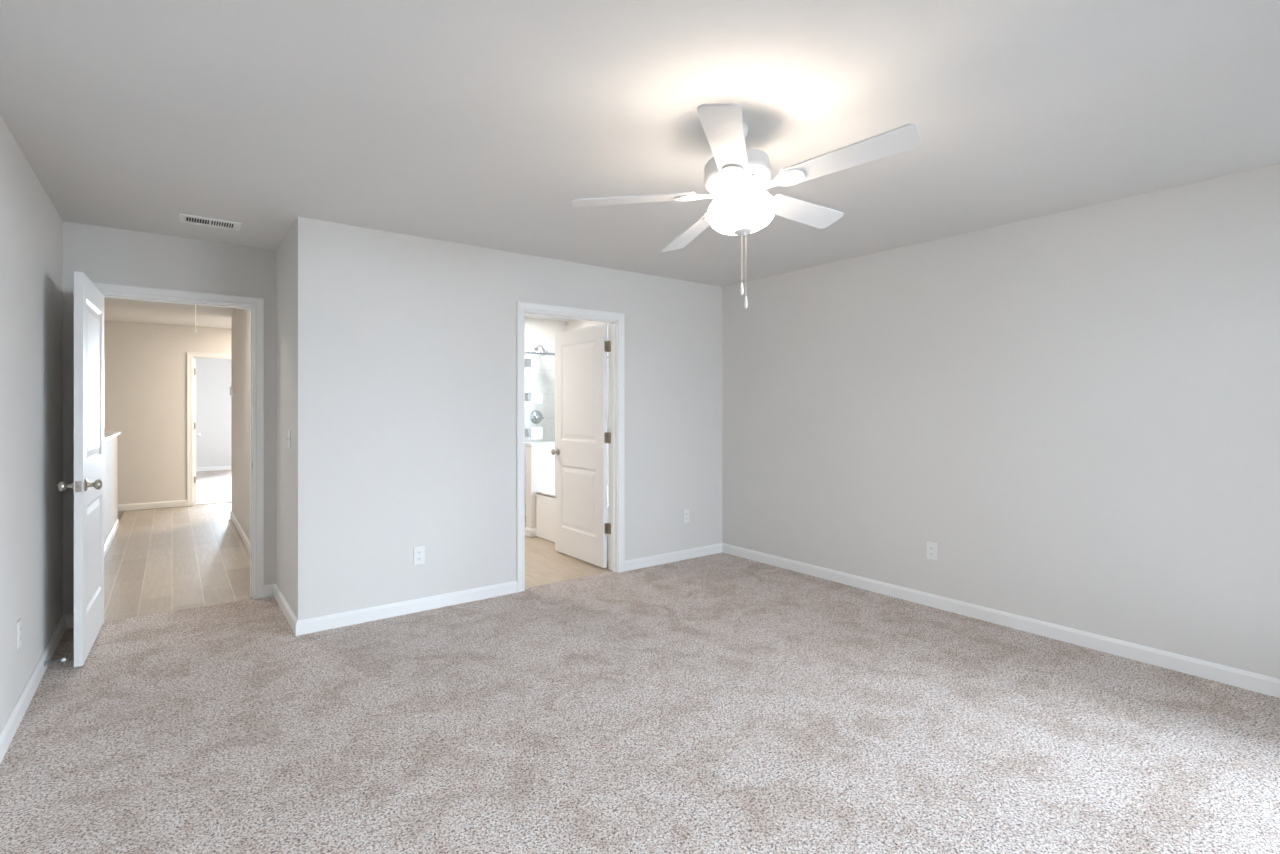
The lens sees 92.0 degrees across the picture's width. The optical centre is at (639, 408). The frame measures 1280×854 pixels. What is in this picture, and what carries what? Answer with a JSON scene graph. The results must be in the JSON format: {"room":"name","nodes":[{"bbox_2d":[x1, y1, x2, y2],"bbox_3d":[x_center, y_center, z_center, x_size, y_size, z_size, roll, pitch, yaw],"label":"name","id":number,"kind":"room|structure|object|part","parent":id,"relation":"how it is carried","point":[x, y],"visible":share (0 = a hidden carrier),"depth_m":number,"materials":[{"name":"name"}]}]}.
{"room":"empty bedroom","nodes":[
{"label":"empty bedroom","id":0,"kind":"room"},
{"bbox_2d":[0,115,116,732],"bbox_3d":[-2.935,1.400,2.939,0.152,5.040,9.930,0,0,-37],"label":"wall","id":1,"kind":"structure","parent":0,"point":[31,227],"depth_m":2.84,"materials":[{"name":"grey paint"}]},
{"bbox_2d":[17,618,21,648],"bbox_3d":[-2.640,0.958,2.629,0.008,0.114,0.070,0,0,-37],"label":"wall outlet","id":2,"kind":"object","parent":1,"relation":"attached to","point":[19,623],"visible":1,"depth_m":2.62,"materials":[{"name":"white plastic"}]},
{"bbox_2d":[44,658,65,665],"bbox_3d":[-2.935,1.270,3.102,0.080,0.024,0.024,0,0,-37],"label":"door stop","id":3,"kind":"object","parent":1,"relation":"attached to","point":[63,659],"visible":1,"depth_m":3.10,"materials":[{"name":"silver metal"}]},
{"bbox_2d":[58,271,103,666],"bbox_3d":[-3.085,0.307,3.473,0.170,1.998,0.865,0,0,-35],"label":"door","id":4,"kind":"structure","parent":1,"relation":"in","point":[87,485],"depth_m":3.23,"materials":[{"name":"white paint"}]},
{"bbox_3d":[-2.920,0.395,3.149,0.068,0.066,0.066,0,0,-35],"label":"knob","id":5,"kind":"part","parent":4,"relation":"part of","materials":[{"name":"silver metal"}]},
{"bbox_3d":[-2.842,0.395,3.128,0.025,0.056,0.003,0,0,-35],"label":"latch plate","id":6,"kind":"part","parent":4,"relation":"part of","materials":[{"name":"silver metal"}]},
{"bbox_3d":[-2.836,0.395,3.208,0.068,0.066,0.066,0,0,-35],"label":"knob","id":7,"kind":"part","parent":4,"relation":"part of","materials":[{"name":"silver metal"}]},
{"bbox_2d":[104,431,120,441],"bbox_3d":[-4.742,0.274,5.353,0.180,0.032,3.960,0,0,-37],"label":"trim","id":8,"kind":"structure","parent":1,"relation":"on","point":[107,435],"depth_m":6.13,"materials":[{"name":"white paint"}]},
{"bbox_2d":[104,321,230,521],"bbox_3d":[-5.955,1.400,8.611,4.540,5.040,0.120,0,0,-37],"label":"wall","id":9,"kind":"structure","parent":0,"point":[145,364],"depth_m":8.15,"materials":[{"name":"paint"}]},
{"bbox_2d":[194,358,199,502],"bbox_3d":[-6.390,0.307,8.853,0.170,1.998,0.859,0,0,-37],"label":"door","id":10,"kind":"structure","parent":9,"relation":"in","point":[195,434],"depth_m":8.55,"materials":[{"name":"white paint"}]},
{"bbox_2d":[187,352,230,505],"bbox_3d":[-5.810,0.276,8.721,0.941,2.088,0.153,0,0,-37],"label":"door frame","id":11,"kind":"structure","parent":9,"relation":"attached to","point":[190,360],"depth_m":8.41,"materials":[{"name":"white paint"}]},
{"bbox_2d":[63,221,275,614],"bbox_3d":[-3.047,0.100,4.077,1.108,2.440,0.120,0,0,-37],"label":"wall","id":12,"kind":"structure","parent":0,"point":[106,255],"depth_m":3.97,"materials":[{"name":"grey paint"}]},
{"bbox_2d":[92,282,263,598],"bbox_3d":[-3.042,0.276,4.081,0.946,2.088,0.153,0,0,-37],"label":"door frame","id":13,"kind":"structure","parent":12,"relation":"attached to","point":[114,291],"depth_m":4.28,"materials":[{"name":"white paint"}]},
{"bbox_2d":[195,358,230,466],"bbox_3d":[-6.729,0.100,11.538,4.640,2.440,5.720,0,0,-37],"label":"wall","id":14,"kind":"structure","parent":0,"point":[213,376],"depth_m":13.18,"materials":[{"name":"grey paint"}]},
{"bbox_2d":[104,500,249,557],"bbox_3d":[-4.703,1.278,6.191,1.175,0.083,5.250,0,0,-37],"label":"baseboard","id":15,"kind":"structure","parent":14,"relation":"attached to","point":[163,504],"depth_m":7.97,"materials":[{"name":"white paint"}]},
{"bbox_2d":[196,466,230,470],"bbox_3d":[-8.378,1.278,13.716,4.400,0.083,0.014,0,0,-37],"label":"baseboard","id":16,"kind":"structure","parent":14,"relation":"attached to","point":[213,467],"depth_m":13.17,"materials":[{"name":"white paint"}]},
{"bbox_2d":[231,222,294,613],"bbox_3d":[-3.467,0.100,5.641,0.131,2.440,4.780,0,0,-37],"label":"wall","id":17,"kind":"structure","parent":0,"point":[285,252],"depth_m":4.19,"materials":[{"name":"grey paint"}]},
{"bbox_2d":[286,430,290,447],"bbox_3d":[-2.191,0.190,3.847,0.022,0.114,0.070,0,0,-37],"label":"light switch","id":18,"kind":"object","parent":17,"relation":"attached to","point":[289,431],"visible":1,"depth_m":3.83,"materials":[{"name":"white plastic"}]},
{"bbox_3d":[-2.185,0.190,3.852,0.006,0.114,0.070,0,0,-37],"label":"plate","id":19,"kind":"part","parent":18,"relation":"part of","materials":[{"name":"white plastic"}]},
{"bbox_2d":[295,217,721,619],"bbox_3d":[-0.655,0.100,4.697,3.454,2.440,0.120,0,0,-37],"label":"wall","id":20,"kind":"structure","parent":0,"point":[406,345],"depth_m":4.13,"materials":[{"name":"grey paint"}]},
{"bbox_2d":[264,580,516,635],"bbox_3d":[-1.754,1.278,4.376,1.464,0.083,0.964,0,0,-37],"label":"baseboard","id":21,"kind":"structure","parent":20,"relation":"attached to","point":[305,626],"depth_m":3.96,"materials":[{"name":"white paint"}]},
{"bbox_2d":[414,546,424,564],"bbox_3d":[-1.437,0.958,4.024,0.070,0.114,0.008,0,0,-37],"label":"wall outlet","id":22,"kind":"object","parent":20,"relation":"attached to","point":[419,552],"visible":1,"depth_m":4.02,"materials":[{"name":"white plastic"}]},
{"bbox_2d":[517,301,624,592],"bbox_3d":[-0.547,0.276,4.778,0.946,2.088,0.153,0,0,-37],"label":"door frame","id":23,"kind":"structure","parent":20,"relation":"attached to","point":[616,328],"depth_m":4.98,"materials":[{"name":"white paint"}]},
{"bbox_2d":[551,324,610,567],"bbox_3d":[-0.517,0.307,5.377,0.170,1.998,0.865,0,0,-37],"label":"door","id":24,"kind":"structure","parent":20,"relation":"in","point":[582,437],"depth_m":5.34,"materials":[{"name":"white paint"}]},
{"bbox_3d":[-0.775,0.395,5.632,0.068,0.066,0.066,0,0,-37],"label":"knob","id":25,"kind":"part","parent":24,"relation":"part of","materials":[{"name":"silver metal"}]},
{"bbox_2d":[683,509,688,522],"bbox_3d":[0.407,0.945,5.420,0.070,0.114,0.008,0,0,-37],"label":"wall outlet","id":26,"kind":"object","parent":20,"relation":"attached to","point":[685,512],"visible":1,"depth_m":5.41,"materials":[{"name":"white plastic"}]},
{"bbox_2d":[525,317,608,338],"bbox_3d":[-1.447,0.100,5.941,3.454,2.440,2.820,0,0,-37],"label":"wall","id":27,"kind":"structure","parent":0,"point":[534,327],"depth_m":7.72,"materials":[{"name":"white paint"}]},
{"bbox_2d":[525,527,535,536],"bbox_3d":[-1.137,1.278,6.418,0.064,0.083,0.134,0,0,-37],"label":"baseboard","id":28,"kind":"structure","parent":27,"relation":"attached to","point":[529,532],"depth_m":6.37,"materials":[{"name":"white paint"}]},
{"bbox_2d":[525,441,554,445],"bbox_3d":[-0.731,0.372,6.734,1.093,0.035,0.150,0,0,-37],"label":"trim","id":29,"kind":"structure","parent":27,"relation":"on","point":[552,443],"depth_m":6.45,"materials":[{"name":"stone"}]},
{"bbox_2d":[526,443,608,528],"bbox_3d":[-0.725,0.855,6.738,1.078,0.930,0.120,0,0,-37],"label":"wall","id":30,"kind":"structure","parent":0,"point":[540,463],"depth_m":6.43,"materials":[{"name":"white paint"}]},
{"bbox_2d":[525,332,608,515],"bbox_3d":[-1.068,0.220,7.200,1.090,2.200,1.030,0,0,-37],"label":"shower tile","id":31,"kind":"structure","parent":30,"relation":"attached to","point":[539,378],"depth_m":7.70,"materials":[{"name":"tile"}]},
{"bbox_2d":[530,410,544,423],"bbox_3d":[-1.266,0.105,7.637,0.171,0.170,0.070,0,0,-37],"label":"shower valve","id":32,"kind":"object","parent":31,"relation":"attached to","point":[536,417],"visible":1,"depth_m":7.64,"materials":[{"name":"silver metal"}]},
{"bbox_2d":[534,344,547,355],"bbox_3d":[-1.213,-0.715,7.566,0.100,0.142,0.256,0,0,-37],"label":"showerhead","id":33,"kind":"object","parent":31,"relation":"attached to","point":[540,345],"visible":0.83,"depth_m":7.56,"materials":[{"name":"silver metal"}]},
{"bbox_2d":[525,351,608,436],"bbox_3d":[-1.068,0.321,7.146,1.132,1.828,1.092,0,0,-37],"label":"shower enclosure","id":34,"kind":"object","parent":31,"relation":"attached to","point":[528,362],"visible":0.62,"depth_m":6.42,"materials":[{"name":"silver glass"}]},
{"bbox_2d":[531,427,541,438],"bbox_3d":[-1.080,0.258,6.462,0.130,0.125,0.001,0,0,-37],"label":"paper label","id":35,"kind":"object","parent":34,"relation":"attached to","point":[536,431],"visible":1,"depth_m":6.46,"materials":[{"name":"white paper"}]},
{"bbox_2d":[531,394,541,402],"bbox_3d":[-1.080,-0.105,6.462,0.130,0.100,0.001,0,0,-37],"label":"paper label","id":36,"kind":"object","parent":34,"relation":"attached to","point":[536,398],"visible":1,"depth_m":6.46,"materials":[{"name":"white paper"}]},
{"bbox_3d":[-1.052,-0.580,7.158,1.092,0.026,1.092,0,0,-37],"label":"header rail","id":37,"kind":"part","parent":34,"relation":"part of","materials":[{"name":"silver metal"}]},
{"bbox_2d":[0,470,1279,853],"bbox_3d":[-3.237,1.380,7.125,4.640,0.120,16.730,0,0,-37],"label":"floor","id":38,"kind":"structure","parent":0,"point":[718,703],"depth_m":2.55,"materials":[{"name":"carpet"}]},
{"bbox_2d":[536,484,608,560],"bbox_3d":[-0.213,1.083,6.110,1.036,0.474,1.480,0,0,-37],"label":"bathtub","id":39,"kind":"object","parent":38,"relation":"on","point":[545,499],"visible":0.23,"depth_m":6.23,"materials":[{"name":"white ceramic"}]},
{"bbox_2d":[0,0,1279,328],"bbox_3d":[-1.950,-1.170,4.513,5.980,0.100,11.250,0,0,-37],"label":"ceiling","id":40,"kind":"structure","parent":0,"point":[481,123],"depth_m":2.34,"materials":[{"name":"paint"}]},
{"bbox_2d":[194,305,196,332],"bbox_3d":[-4.088,-0.907,5.685,0.024,0.425,0.023,0,0,-37],"label":"pull cord","id":41,"kind":"object","parent":40,"relation":"hanging from","point":[195,330],"visible":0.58,"depth_m":5.68,"materials":[{"name":"white plastic"}]},
{"bbox_2d":[178,213,241,230],"bbox_3d":[-2.577,-1.115,3.706,0.305,0.009,0.180,0,0,-37],"label":"ceiling vent","id":42,"kind":"object","parent":40,"relation":"in","point":[184,218],"visible":1,"depth_m":3.70,"materials":[{"name":"white metal"}]},
{"bbox_2d":[572,104,920,307],"bbox_3d":[0.432,-0.757,2.486,1.224,0.725,1.275,0,0,-40],"label":"ceiling fan","id":43,"kind":"object","parent":40,"relation":"hanging from","point":[737,176],"visible":1,"depth_m":2.34,"materials":[{"name":"white metal"}]},
{"bbox_3d":[-0.027,-0.820,2.428,0.475,0.060,0.132,0,0,-4],"label":"blade","id":44,"kind":"part","parent":43,"relation":"part of","materials":[{"name":"white wood"}]},
{"bbox_3d":[0.244,-0.812,2.849,0.231,0.034,0.482,-2,-6,-37],"label":"blade","id":45,"kind":"part","parent":43,"relation":"part of","materials":[{"name":"white wood"}]},
{"bbox_3d":[0.289,-0.879,2.045,0.132,0.042,0.476,0,0,15],"label":"blade","id":46,"kind":"part","parent":43,"relation":"part of","materials":[{"name":"white wood"}]},
{"bbox_3d":[0.402,-0.473,2.442,0.014,0.051,0.015,-2,-6,-37],"label":"chain pull","id":47,"kind":"part","parent":43,"relation":"part of","materials":[{"name":"white plastic"}]},
{"bbox_3d":[0.403,-0.761,2.447,0.266,0.118,0.266,-2,-6,-37],"label":"lamp shade","id":48,"kind":"part","parent":43,"relation":"part of","materials":[{"name":"white glass"}]},
{"bbox_3d":[0.418,-0.420,2.442,0.014,0.051,0.015,-2,-6,-37],"label":"chain pull","id":49,"kind":"part","parent":43,"relation":"part of","materials":[{"name":"white plastic"}]},
{"bbox_3d":[0.716,-0.865,2.729,0.480,0.034,0.137,-2,-6,-37],"label":"blade","id":50,"kind":"part","parent":43,"relation":"part of","materials":[{"name":"white wood"}]},
{"bbox_3d":[0.753,-0.907,2.232,0.265,0.034,0.477,-2,-6,-37],"label":"blade","id":51,"kind":"part","parent":43,"relation":"part of","materials":[{"name":"white wood"}]},
{"bbox_2d":[722,164,1279,678],"bbox_3d":[2.258,0.100,3.810,0.120,2.440,5.050,0,0,-37],"label":"wall","id":52,"kind":"structure","parent":0,"point":[1079,408],"depth_m":3.60,"materials":[{"name":"grey paint"}]},
{"bbox_2d":[0,543,1279,763],"bbox_3d":[0.105,1.278,2.776,4.562,0.083,5.760,0,0,-37],"label":"baseboard","id":53,"kind":"structure","parent":52,"relation":"attached to","point":[1252,681],"depth_m":3.53,"materials":[{"name":"white paint"}]},
{"bbox_2d":[927,542,936,560],"bbox_3d":[1.944,0.950,4.118,0.008,0.114,0.070,0,0,-37],"label":"wall outlet","id":54,"kind":"object","parent":52,"relation":"attached to","point":[931,547],"visible":1,"depth_m":4.11,"materials":[{"name":"white plastic"}]}
]}

